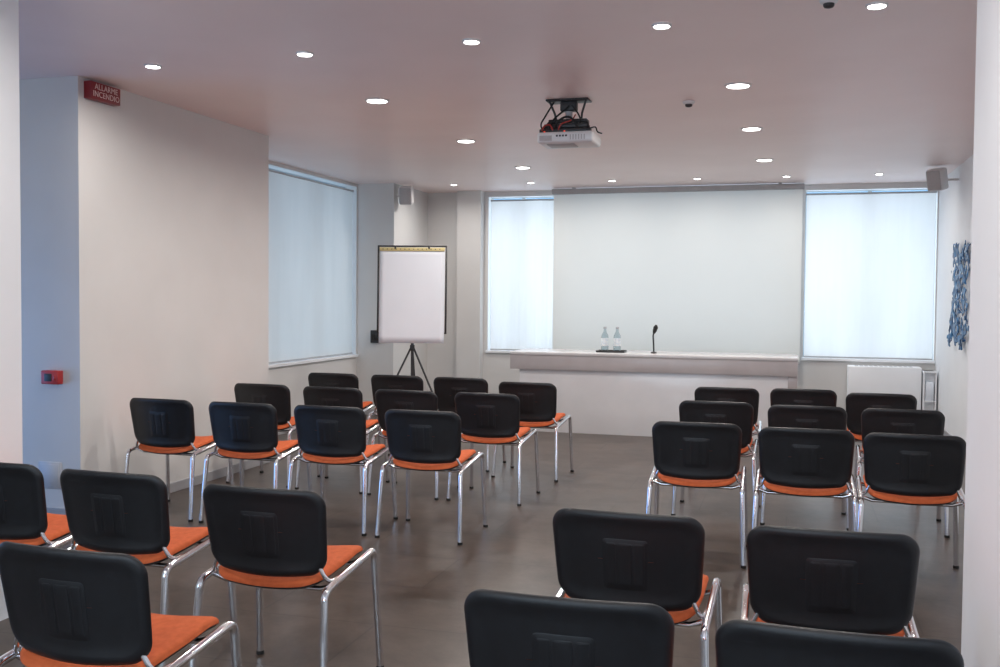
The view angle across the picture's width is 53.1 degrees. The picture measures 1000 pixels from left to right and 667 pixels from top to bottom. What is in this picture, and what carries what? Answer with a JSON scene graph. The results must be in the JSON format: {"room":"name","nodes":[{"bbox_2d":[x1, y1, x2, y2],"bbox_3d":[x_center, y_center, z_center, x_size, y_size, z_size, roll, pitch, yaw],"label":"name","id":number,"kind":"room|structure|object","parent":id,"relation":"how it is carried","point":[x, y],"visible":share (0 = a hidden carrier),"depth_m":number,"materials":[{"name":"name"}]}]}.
{"room":"conference room","nodes":[
{"label":"conference room","id":0,"kind":"room"},
{"bbox_2d":[0,0,22,620],"bbox_3d":[-2.653,-0.146,4.500,0.695,2.930,0.570,1,2,16],"label":"wall","id":1,"kind":"structure","parent":0,"point":[11,449],"depth_m":4.60,"materials":[{"name":"white paint"}]},
{"bbox_2d":[19,76,268,507],"bbox_3d":[-3.289,-0.277,8.036,1.800,2.930,2.490,1,2,16],"label":"wall","id":2,"kind":"structure","parent":0,"point":[145,221],"depth_m":7.10,"materials":[{"name":"paint"}]},
{"bbox_2d":[39,461,61,488],"bbox_3d":[-3.013,0.949,6.695,0.180,0.180,0.015,1,2,16],"label":"plate","id":3,"kind":"object","parent":2,"relation":"attached to","point":[51,471],"visible":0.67,"depth_m":6.68,"materials":[{"name":"plastic"}]},
{"bbox_2d":[41,370,62,384],"bbox_3d":[-2.975,0.291,6.640,0.136,0.090,0.058,1,2,16],"label":"button","id":4,"kind":"object","parent":2,"relation":"attached to","point":[47,376],"visible":1,"depth_m":6.62,"materials":[{"name":"red plastic"}]},
{"bbox_2d":[46,507,65,514],"bbox_3d":[-3.643,1.190,6.883,1.813,0.075,0.013,1,2,16],"label":"baseboard","id":5,"kind":"structure","parent":2,"relation":"attached to","point":[53,510],"depth_m":6.68,"materials":[{"name":"paint"}]},
{"bbox_2d":[84,80,119,105],"bbox_3d":[-2.675,-1.614,6.730,0.065,0.115,0.300,1,2,16],"label":"sign","id":6,"kind":"object","parent":2,"relation":"attached to","point":[94,91],"visible":1,"depth_m":6.68,"materials":[{"name":"red plastic"}]},
{"bbox_2d":[170,460,269,492],"bbox_3d":[-2.432,1.166,7.828,0.013,0.075,2.503,1,2,16],"label":"baseboard","id":7,"kind":"structure","parent":2,"relation":"attached to","point":[215,474],"depth_m":8.13,"materials":[{"name":"paint"}]},
{"bbox_2d":[269,160,356,416],"bbox_3d":[-2.453,-0.375,11.004,0.250,2.930,3.680,1,2,16],"label":"wall","id":8,"kind":"structure","parent":0,"point":[295,377],"depth_m":11.75,"materials":[{"name":"paint"}]},
{"bbox_2d":[269,168,344,187],"bbox_3d":[-2.429,-0.749,11.261,0.040,2.120,3.110,1,2,16],"label":"window","id":9,"kind":"structure","parent":8,"relation":"in","point":[269,168],"depth_m":11.63,"materials":[{"name":"paint"}]},
{"bbox_2d":[269,169,353,363],"bbox_3d":[-2.289,-0.729,11.205,0.024,2.074,3.050,1,2,16],"label":"roller blind","id":10,"kind":"object","parent":8,"relation":"attached to","point":[311,221],"visible":0.66,"depth_m":11.51,"materials":[{"name":"white fabric"}]},
{"bbox_2d":[269,354,357,367],"bbox_3d":[-2.325,0.327,11.256,0.180,0.032,3.130,1,2,16],"label":"sill","id":11,"kind":"structure","parent":8,"relation":"attached to","point":[348,355],"depth_m":11.51,"materials":[{"name":"white paint"}]},
{"bbox_2d":[357,183,427,408],"bbox_3d":[-1.495,-0.452,13.406,0.750,2.930,1.470,1,2,16],"label":"wall","id":12,"kind":"structure","parent":0,"point":[381,220],"depth_m":12.70,"materials":[{"name":"paint"}]},
{"bbox_2d":[370,330,378,342],"bbox_3d":[-1.572,0.039,12.651,0.130,0.160,0.062,1,2,16],"label":"switch box","id":13,"kind":"object","parent":12,"relation":"attached to","point":[374,336],"visible":0.84,"depth_m":12.63,"materials":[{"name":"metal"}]},
{"bbox_2d":[397,186,413,204],"bbox_3d":[-1.198,-1.738,12.580,0.209,0.241,0.193,1,2,4],"label":"wall speaker","id":14,"kind":"object","parent":12,"relation":"attached to","point":[406,194],"visible":1,"depth_m":12.51,"materials":[{"name":"plastic"}]},
{"bbox_2d":[399,188,410,203],"bbox_3d":[-1.185,-1.717,12.513,0.146,0.193,0.060,1,2,4],"label":"grille","id":15,"kind":"object","parent":14,"relation":"attached to","point":[404,193],"depth_m":12.50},
{"bbox_2d":[0,415,965,666],"bbox_3d":[-0.758,1.352,5.734,8.600,0.120,16.100,1,2,16],"label":"floor","id":16,"kind":"structure","parent":0,"point":[426,578],"depth_m":5.96,"materials":[{"name":"concrete"}]},
{"bbox_2d":[0,462,71,547],"bbox_3d":[-2.061,0.925,4.379,0.580,0.807,0.534,1,2,18],"label":"chair","id":17,"kind":"object","parent":16,"relation":"on","point":[24,517],"visible":0.69,"depth_m":4.14,"materials":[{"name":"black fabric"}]},
{"bbox_2d":[0,541,241,666],"bbox_3d":[-1.137,0.982,2.971,0.580,0.807,0.534,1,2,18],"label":"chair","id":18,"kind":"object","parent":16,"relation":"on","point":[66,607],"visible":1,"depth_m":2.76,"materials":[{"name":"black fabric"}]},
{"bbox_2d":[60,469,237,666],"bbox_3d":[-1.480,0.938,4.158,0.580,0.807,0.534,1,2,18],"label":"chair","id":19,"kind":"object","parent":16,"relation":"on","point":[111,512],"visible":0.88,"depth_m":3.94,"materials":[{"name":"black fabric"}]},
{"bbox_2d":[124,398,233,521],"bbox_3d":[-2.232,0.833,6.946,0.580,0.807,0.534,1,2,18],"label":"chair","id":20,"kind":"object","parent":16,"relation":"on","point":[166,427],"visible":0.92,"depth_m":6.73,"materials":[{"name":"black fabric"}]},
{"bbox_2d":[199,401,312,522],"bbox_3d":[-1.636,0.844,6.753,0.580,0.807,0.534,1,2,17],"label":"chair","id":21,"kind":"object","parent":16,"relation":"on","point":[242,431],"visible":0.91,"depth_m":6.55,"materials":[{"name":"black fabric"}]},
{"bbox_2d":[226,383,319,487],"bbox_3d":[-1.839,0.793,8.154,0.580,0.807,0.534,1,2,18],"label":"chair","id":22,"kind":"object","parent":16,"relation":"on","point":[278,396],"visible":0.48,"depth_m":7.92,"materials":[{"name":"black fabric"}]},
{"bbox_2d":[188,484,383,666],"bbox_3d":[-0.815,0.954,3.862,0.580,0.807,0.534,1,2,17],"label":"chair","id":23,"kind":"object","parent":16,"relation":"on","point":[260,538],"visible":1,"depth_m":3.65,"materials":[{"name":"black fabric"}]},
{"bbox_2d":[302,373,380,457],"bbox_3d":[-1.472,0.754,9.328,0.580,0.807,0.534,1,2,17],"label":"chair","id":24,"kind":"object","parent":16,"relation":"on","point":[314,379],"visible":0.22,"depth_m":9.10,"materials":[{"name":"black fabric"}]},
{"bbox_2d":[287,405,397,535],"bbox_3d":[-1.038,0.855,6.590,0.580,0.807,0.534,1,2,17],"label":"chair","id":25,"kind":"object","parent":16,"relation":"on","point":[330,435],"visible":0.95,"depth_m":6.38,"materials":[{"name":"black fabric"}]},
{"bbox_2d":[295,386,389,493],"bbox_3d":[-1.243,0.806,7.929,0.580,0.807,0.534,1,2,17],"label":"chair","id":26,"kind":"object","parent":16,"relation":"on","point":[313,395],"visible":0.32,"depth_m":7.71,"materials":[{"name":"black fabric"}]},
{"bbox_2d":[364,375,423,462],"bbox_3d":[-0.869,0.766,9.143,0.580,0.807,0.534,1,2,17],"label":"chair","id":27,"kind":"object","parent":16,"relation":"on","point":[396,382],"visible":0.28,"depth_m":8.91,"materials":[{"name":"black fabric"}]},
{"bbox_2d":[371,245,446,426],"bbox_3d":[-0.881,0.121,10.255,0.949,2.024,0.748,1,2,2],"label":"flip chart","id":28,"kind":"object","parent":16,"relation":"on","point":[411,279],"visible":0.88,"depth_m":10.03,"materials":[{"name":"white paper"}]},
{"bbox_2d":[367,389,459,499],"bbox_3d":[-0.655,0.818,7.728,0.580,0.807,0.534,1,2,17],"label":"chair","id":29,"kind":"object","parent":16,"relation":"on","point":[386,399],"visible":0.31,"depth_m":7.50,"materials":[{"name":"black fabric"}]},
{"bbox_2d":[375,409,487,544],"bbox_3d":[-0.427,0.867,6.382,0.580,0.807,0.534,1,2,17],"label":"chair","id":30,"kind":"object","parent":16,"relation":"on","point":[419,440],"visible":1,"depth_m":6.18,"materials":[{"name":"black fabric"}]},
{"bbox_2d":[433,377,505,471],"bbox_3d":[-0.292,0.778,8.944,0.580,0.807,0.534,1,2,17],"label":"chair","id":31,"kind":"object","parent":16,"relation":"on","point":[445,388],"visible":0.34,"depth_m":8.73,"materials":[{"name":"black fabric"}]},
{"bbox_2d":[446,392,539,505],"bbox_3d":[-0.040,0.830,7.539,0.580,0.807,0.534,1,2,18],"label":"chair","id":32,"kind":"object","parent":16,"relation":"on","point":[486,418],"visible":0.94,"depth_m":7.33,"materials":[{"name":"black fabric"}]},
{"bbox_2d":[491,381,573,481],"bbox_3d":[0.287,0.798,8.506,0.580,0.807,0.534,1,2,19],"label":"chair","id":33,"kind":"object","parent":16,"relation":"on","point":[538,401],"visible":0.73,"depth_m":8.28,"materials":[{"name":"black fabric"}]},
{"bbox_2d":[464,589,674,666],"bbox_3d":[0.204,1.008,2.562,0.580,0.807,0.534,1,2,15],"label":"chair","id":34,"kind":"object","parent":16,"relation":"on","point":[504,629],"visible":1,"depth_m":2.32,"materials":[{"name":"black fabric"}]},
{"bbox_2d":[553,508,722,666],"bbox_3d":[0.473,0.977,3.488,0.580,0.807,0.534,1,2,18],"label":"chair","id":35,"kind":"object","parent":16,"relation":"on","point":[658,560],"visible":0.87,"depth_m":3.27,"materials":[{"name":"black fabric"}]},
{"bbox_2d":[510,348,797,440],"bbox_3d":[1.712,0.667,11.230,3.120,0.900,0.780,1,2,16],"label":"desk","id":36,"kind":"object","parent":16,"relation":"on","point":[627,393],"visible":0.73,"depth_m":10.96,"materials":[{"name":"laminate"}]},
{"bbox_2d":[596,350,626,352],"bbox_3d":[1.256,0.200,11.279,0.320,0.022,0.180,1,2,16],"label":"tray","id":37,"kind":"object","parent":36,"relation":"on","point":[607,351],"visible":1,"depth_m":11.21,"materials":[{"name":"metal"}]},
{"bbox_2d":[601,327,608,346],"bbox_3d":[1.185,0.060,11.295,0.085,0.275,0.085,1,2,16],"label":"water bottle","id":38,"kind":"object","parent":37,"relation":"on","point":[604,341],"visible":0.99,"depth_m":11.26,"materials":[{"name":"clear glass"}]},
{"bbox_2d":[613,327,620,350],"bbox_3d":[1.319,0.063,11.256,0.085,0.275,0.085,1,2,16],"label":"water bottle","id":39,"kind":"object","parent":37,"relation":"on","point":[616,341],"visible":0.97,"depth_m":11.22,"materials":[{"name":"clear glass"}]},
{"bbox_2d":[651,325,657,352],"bbox_3d":[1.714,0.061,11.109,0.067,0.318,0.093,0,2,-11],"label":"table microphone","id":40,"kind":"object","parent":36,"relation":"on","point":[655,327],"visible":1,"depth_m":11.10,"materials":[{"name":"metal"}]},
{"bbox_2d":[646,421,747,568],"bbox_3d":[1.168,0.898,5.899,0.580,0.807,0.534,1,2,15],"label":"chair","id":41,"kind":"object","parent":16,"relation":"on","point":[686,454],"visible":0.98,"depth_m":5.69,"materials":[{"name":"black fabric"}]},
{"bbox_2d":[671,400,760,515],"bbox_3d":[1.541,0.859,7.081,0.580,0.807,0.534,1,2,17],"label":"chair","id":42,"kind":"object","parent":16,"relation":"on","point":[741,414],"visible":0.49,"depth_m":6.85,"materials":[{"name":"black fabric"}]},
{"bbox_2d":[694,387,761,487],"bbox_3d":[1.855,0.823,8.176,0.580,0.807,0.534,1,2,15],"label":"chair","id":43,"kind":"object","parent":16,"relation":"on","point":[727,394],"visible":0.3,"depth_m":7.94,"materials":[{"name":"black plastic"}]},
{"bbox_2d":[770,388,836,406],"bbox_3d":[2.447,0.831,8.088,0.580,0.807,0.534,1,2,17],"label":"chair","id":44,"kind":"object","parent":16,"relation":"on","point":[778,396],"visible":0.23,"depth_m":7.85,"materials":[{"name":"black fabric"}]},
{"bbox_2d":[751,427,857,531],"bbox_3d":[1.724,0.910,5.665,0.580,0.807,0.534,1,2,16],"label":"chair","id":45,"kind":"object","parent":16,"relation":"on","point":[802,462],"visible":0.98,"depth_m":5.46,"materials":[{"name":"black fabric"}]},
{"bbox_2d":[760,405,848,530],"bbox_3d":[2.087,0.872,6.840,0.580,0.807,0.534,1,2,15],"label":"chair","id":46,"kind":"object","parent":16,"relation":"on","point":[787,416],"visible":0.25,"depth_m":6.61,"materials":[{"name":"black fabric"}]},
{"bbox_2d":[740,525,919,637],"bbox_3d":[1.064,0.990,3.265,0.580,0.807,0.534,1,2,15],"label":"chair","id":47,"kind":"object","parent":16,"relation":"on","point":[836,580],"visible":0.73,"depth_m":3.05,"materials":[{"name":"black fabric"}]},
{"bbox_2d":[715,619,963,666],"bbox_3d":[0.773,1.020,2.340,0.580,0.807,0.534,1,2,17],"label":"chair","id":48,"kind":"object","parent":16,"relation":"on","point":[738,642],"visible":1,"depth_m":2.11,"materials":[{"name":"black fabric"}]},
{"bbox_2d":[846,393,916,441],"bbox_3d":[2.939,0.846,7.758,0.580,0.807,0.534,1,2,18],"label":"chair","id":49,"kind":"object","parent":16,"relation":"on","point":[856,403],"visible":0.31,"depth_m":7.56,"materials":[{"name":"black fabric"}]},
{"bbox_2d":[846,365,921,409],"bbox_3d":[4.604,0.751,12.018,0.820,0.722,0.270,1,2,16],"label":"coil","id":50,"kind":"object","parent":16,"relation":"on","point":[860,378],"visible":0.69,"depth_m":11.88,"materials":[{"name":"white paint"}]},
{"bbox_2d":[855,365,910,366],"bbox_3d":[4.598,0.394,12.003,0.645,0.007,0.180,1,2,16],"label":"grille","id":51,"kind":"object","parent":50,"relation":"attached to","point":[855,365],"depth_m":11.96,"materials":[{"name":"plastic"}]},
{"bbox_2d":[854,408,949,537],"bbox_3d":[2.665,0.882,6.672,0.580,0.807,0.534,1,2,18],"label":"chair","id":52,"kind":"object","parent":16,"relation":"on","point":[879,420],"visible":0.34,"depth_m":6.45,"materials":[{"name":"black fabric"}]},
{"bbox_2d":[852,432,965,568],"bbox_3d":[2.237,0.922,5.464,0.580,0.807,0.534,1,2,17],"label":"chair","id":53,"kind":"object","parent":16,"relation":"on","point":[907,469],"visible":0.92,"depth_m":5.26,"materials":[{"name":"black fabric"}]},
{"bbox_2d":[19,0,976,192],"bbox_3d":[-0.733,-1.711,5.626,8.600,0.150,16.100,1,2,16],"label":"ceiling","id":54,"kind":"structure","parent":0,"point":[849,92],"depth_m":6.50,"materials":[{"name":"paint"}]},
{"bbox_2d":[144,64,161,68],"bbox_3d":[-2.162,-1.663,6.230,0.107,0.014,0.107,1,2,16],"label":"recessed light","id":55,"kind":"object","parent":54,"relation":"in","point":[152,66],"visible":1,"depth_m":6.20,"materials":[{"name":"white plastic"}]},
{"bbox_2d":[146,66,159,68],"bbox_3d":[-2.162,-1.661,6.230,0.083,0.010,0.083,1,2,16],"label":"diffuser","id":56,"kind":"object","parent":55,"relation":"attached to","point":[152,67],"depth_m":6.23,"materials":[{"name":"white"}]},
{"bbox_2d":[296,51,313,56],"bbox_3d":[-1.149,-1.642,5.884,0.107,0.014,0.107,1,2,16],"label":"recessed light","id":57,"kind":"object","parent":54,"relation":"in","point":[299,53],"visible":1,"depth_m":5.86,"materials":[{"name":"white plastic"}]},
{"bbox_2d":[298,53,311,56],"bbox_3d":[-1.149,-1.640,5.885,0.083,0.010,0.083,1,2,16],"label":"diffuser","id":58,"kind":"object","parent":57,"relation":"attached to","point":[299,54],"depth_m":5.87,"materials":[{"name":"white"}]},
{"bbox_2d":[365,98,389,103],"bbox_3d":[-0.893,-1.689,7.267,0.183,0.014,0.183,1,2,16],"label":"recessed light","id":59,"kind":"object","parent":54,"relation":"in","point":[370,100],"visible":1,"depth_m":7.23,"materials":[{"name":"white plastic"}]},
{"bbox_2d":[367,100,386,103],"bbox_3d":[-0.893,-1.687,7.267,0.142,0.010,0.142,1,2,16],"label":"diffuser","id":60,"kind":"object","parent":59,"relation":"attached to","point":[370,101],"depth_m":7.25,"materials":[{"name":"white plastic"}]},
{"bbox_2d":[456,139,475,142],"bbox_3d":[-0.310,-1.749,9.096,0.183,0.014,0.183,1,2,16],"label":"recessed light","id":61,"kind":"object","parent":54,"relation":"in","point":[457,140],"visible":1,"depth_m":9.05,"materials":[{"name":"white plastic"}]},
{"bbox_2d":[458,140,473,142],"bbox_3d":[-0.310,-1.747,9.096,0.142,0.010,0.142,1,2,16],"label":"diffuser","id":62,"kind":"object","parent":61,"relation":"attached to","point":[462,141],"depth_m":9.07,"materials":[{"name":"white plastic"}]},
{"bbox_2d":[462,38,480,44],"bbox_3d":[-0.158,-1.623,5.566,0.107,0.014,0.107,1,2,16],"label":"recessed light","id":63,"kind":"object","parent":54,"relation":"in","point":[471,41],"visible":1,"depth_m":5.54,"materials":[{"name":"white plastic"}]},
{"bbox_2d":[464,41,478,44],"bbox_3d":[-0.158,-1.621,5.566,0.083,0.010,0.083,1,2,16],"label":"diffuser","id":64,"kind":"object","parent":63,"relation":"attached to","point":[466,42],"depth_m":5.56,"materials":[{"name":"white"}]},
{"bbox_2d":[515,166,530,168],"bbox_3d":[0.249,-1.809,10.912,0.183,0.014,0.183,1,2,16],"label":"recessed light","id":65,"kind":"object","parent":54,"relation":"in","point":[517,167],"visible":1,"depth_m":10.86,"materials":[{"name":"white plastic"}]},
{"bbox_2d":[537,97,601,148],"bbox_3d":[0.532,-1.515,7.205,0.467,0.334,0.326,1,2,16],"label":"ceiling projector","id":66,"kind":"object","parent":54,"relation":"attached to","point":[569,132],"visible":1,"depth_m":7.11,"materials":[{"name":"white plastic"}]},
{"bbox_2d":[651,22,671,28],"bbox_3d":[0.843,-1.602,5.214,0.107,0.014,0.107,1,2,16],"label":"recessed light","id":67,"kind":"object","parent":54,"relation":"in","point":[659,25],"visible":1,"depth_m":5.19,"materials":[{"name":"white plastic"}]},
{"bbox_2d":[654,25,669,28],"bbox_3d":[0.843,-1.600,5.214,0.083,0.010,0.083,1,2,16],"label":"diffuser","id":68,"kind":"object","parent":67,"relation":"attached to","point":[655,26],"depth_m":5.20,"materials":[{"name":"white"}]},
{"bbox_2d":[552,183,804,364],"bbox_3d":[2.175,-0.753,12.577,3.130,2.210,0.095,1,2,16],"label":"projection screen","id":69,"kind":"object","parent":54,"relation":"hanging from","point":[716,268],"visible":0.8,"depth_m":12.54,"materials":[{"name":"white fabric"}]},
{"bbox_2d":[683,100,694,106],"bbox_3d":[1.362,-1.654,7.218,0.088,0.043,0.088,1,2,16],"label":"smoke detector","id":70,"kind":"object","parent":54,"relation":"attached to","point":[688,103],"visible":1,"depth_m":7.19,"materials":[{"name":"white plastic"}]},
{"bbox_2d":[724,82,751,88],"bbox_3d":[1.584,-1.647,6.654,0.183,0.014,0.183,1,2,16],"label":"recessed light","id":71,"kind":"object","parent":54,"relation":"in","point":[734,85],"visible":1,"depth_m":6.61,"materials":[{"name":"white plastic"}]},
{"bbox_2d":[727,84,748,88],"bbox_3d":[1.584,-1.645,6.654,0.142,0.010,0.142,1,2,16],"label":"diffuser","id":72,"kind":"object","parent":71,"relation":"attached to","point":[733,86],"depth_m":6.64,"materials":[{"name":"white plastic"}]},
{"bbox_2d":[740,126,762,130],"bbox_3d":[2.096,-1.702,8.326,0.183,0.014,0.183,1,2,16],"label":"recessed light","id":73,"kind":"object","parent":54,"relation":"in","point":[751,128],"visible":1,"depth_m":8.28,"materials":[{"name":"white plastic"}]},
{"bbox_2d":[743,128,759,130],"bbox_3d":[2.096,-1.700,8.326,0.142,0.010,0.142,1,2,16],"label":"diffuser","id":74,"kind":"object","parent":73,"relation":"attached to","point":[745,129],"depth_m":8.31,"materials":[{"name":"white plastic"}]},
{"bbox_2d":[755,158,773,161],"bbox_3d":[2.689,-1.763,10.173,0.183,0.014,0.183,1,2,16],"label":"recessed light","id":75,"kind":"object","parent":54,"relation":"in","point":[761,159],"visible":1,"depth_m":10.14,"materials":[{"name":"white plastic"}]},
{"bbox_2d":[819,0,838,8],"bbox_3d":[1.560,-1.565,4.746,0.088,0.043,0.088,1,2,16],"label":"smoke detector","id":76,"kind":"object","parent":54,"relation":"attached to","point":[827,4],"visible":1,"depth_m":4.73,"materials":[{"name":"white plastic"}]},
{"bbox_2d":[865,1,888,8],"bbox_3d":[1.819,-1.580,4.827,0.107,0.014,0.107,1,2,16],"label":"recessed light","id":77,"kind":"object","parent":54,"relation":"in","point":[880,4],"visible":1,"depth_m":4.80,"materials":[{"name":"white plastic"}]},
{"bbox_2d":[868,4,885,8],"bbox_3d":[1.819,-1.578,4.827,0.083,0.010,0.083,1,2,16],"label":"diffuser","id":78,"kind":"object","parent":77,"relation":"attached to","point":[870,6],"depth_m":4.81,"materials":[{"name":"white"}]},
{"bbox_2d":[427,182,938,410],"bbox_3d":[2.146,-0.408,12.985,6.480,2.930,0.250,1,2,16],"label":"wall","id":79,"kind":"structure","parent":0,"point":[442,207],"depth_m":13.51,"materials":[{"name":"paint"}]},
{"bbox_2d":[456,191,483,378],"bbox_3d":[-0.403,-0.447,13.511,0.330,2.930,0.160,1,2,16],"label":"pilaster","id":80,"kind":"object","parent":79,"relation":"attached to","point":[470,204],"visible":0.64,"depth_m":13.43,"materials":[{"name":"paint"}]},
{"bbox_2d":[485,350,510,352],"bbox_3d":[0.281,0.249,13.471,0.950,0.032,0.160,1,2,16],"label":"sill","id":81,"kind":"structure","parent":79,"relation":"attached to","point":[486,351],"depth_m":13.50,"materials":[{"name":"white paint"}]},
{"bbox_2d":[490,199,553,350],"bbox_3d":[0.293,-0.783,13.402,0.882,2.031,0.024,1,2,16],"label":"roller blind","id":82,"kind":"object","parent":79,"relation":"attached to","point":[522,230],"visible":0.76,"depth_m":13.40,"materials":[{"name":"white fabric"}]},
{"bbox_2d":[492,197,553,199],"bbox_3d":[0.320,-0.802,13.539,0.910,2.070,0.040,1,2,16],"label":"window","id":83,"kind":"structure","parent":79,"relation":"in","point":[515,197],"depth_m":13.49,"materials":[{"name":"paint"}]},
{"bbox_2d":[801,357,934,362],"bbox_3d":[4.491,0.327,12.251,1.538,0.032,0.160,1,2,16],"label":"sill","id":84,"kind":"structure","parent":79,"relation":"attached to","point":[803,358],"depth_m":12.17,"materials":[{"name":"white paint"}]},
{"bbox_2d":[803,189,935,356],"bbox_3d":[4.534,-0.725,12.318,1.505,2.070,0.040,1,2,16],"label":"window","id":85,"kind":"structure","parent":79,"relation":"in","point":[899,189],"depth_m":12.41,"materials":[{"name":"paint"}]},
{"bbox_2d":[804,191,936,359],"bbox_3d":[4.492,-0.706,12.185,1.497,2.031,0.024,1,2,16],"label":"roller blind","id":86,"kind":"object","parent":85,"relation":"attached to","point":[870,258],"visible":0.98,"depth_m":12.18,"materials":[{"name":"white fabric"}]},
{"bbox_2d":[935,155,972,441],"bbox_3d":[3.224,-0.103,4.634,0.250,2.930,15.700,1,2,16],"label":"wall","id":87,"kind":"structure","parent":0,"point":[955,202],"depth_m":10.80,"materials":[{"name":"white paint"}]},
{"bbox_2d":[921,370,936,410],"bbox_3d":[5.064,0.783,11.818,0.145,0.680,0.220,1,2,16],"label":"wall rack","id":88,"kind":"object","parent":87,"relation":"attached to","point":[929,378],"visible":0.77,"depth_m":11.73,"materials":[{"name":"white paint"}]},
{"bbox_2d":[926,167,958,191],"bbox_3d":[4.652,-1.622,10.521,0.249,0.246,0.262,-1,3,-39],"label":"wall speaker","id":89,"kind":"object","parent":87,"relation":"attached to","point":[937,179],"visible":1,"depth_m":10.48,"materials":[{"name":"plastic"}]},
{"bbox_2d":[926,171,940,190],"bbox_3d":[4.551,-1.603,10.496,0.061,0.197,0.150,-1,3,-39],"label":"grille","id":90,"kind":"object","parent":89,"relation":"attached to","point":[933,178],"depth_m":10.49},
{"bbox_2d":[947,240,970,349],"bbox_3d":[4.655,-0.401,10.148,0.060,1.151,1.260,1,2,16],"label":"wall sculpture","id":91,"kind":"object","parent":87,"relation":"attached to","point":[957,284],"visible":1,"depth_m":10.12,"materials":[{"name":"blue metal"}]},
{"bbox_2d":[961,0,999,666],"bbox_3d":[2.084,-0.056,3.055,1.060,2.930,0.830,1,2,16],"label":"wall","id":92,"kind":"structure","parent":0,"point":[980,636],"depth_m":3.33,"materials":[{"name":"white paint"}]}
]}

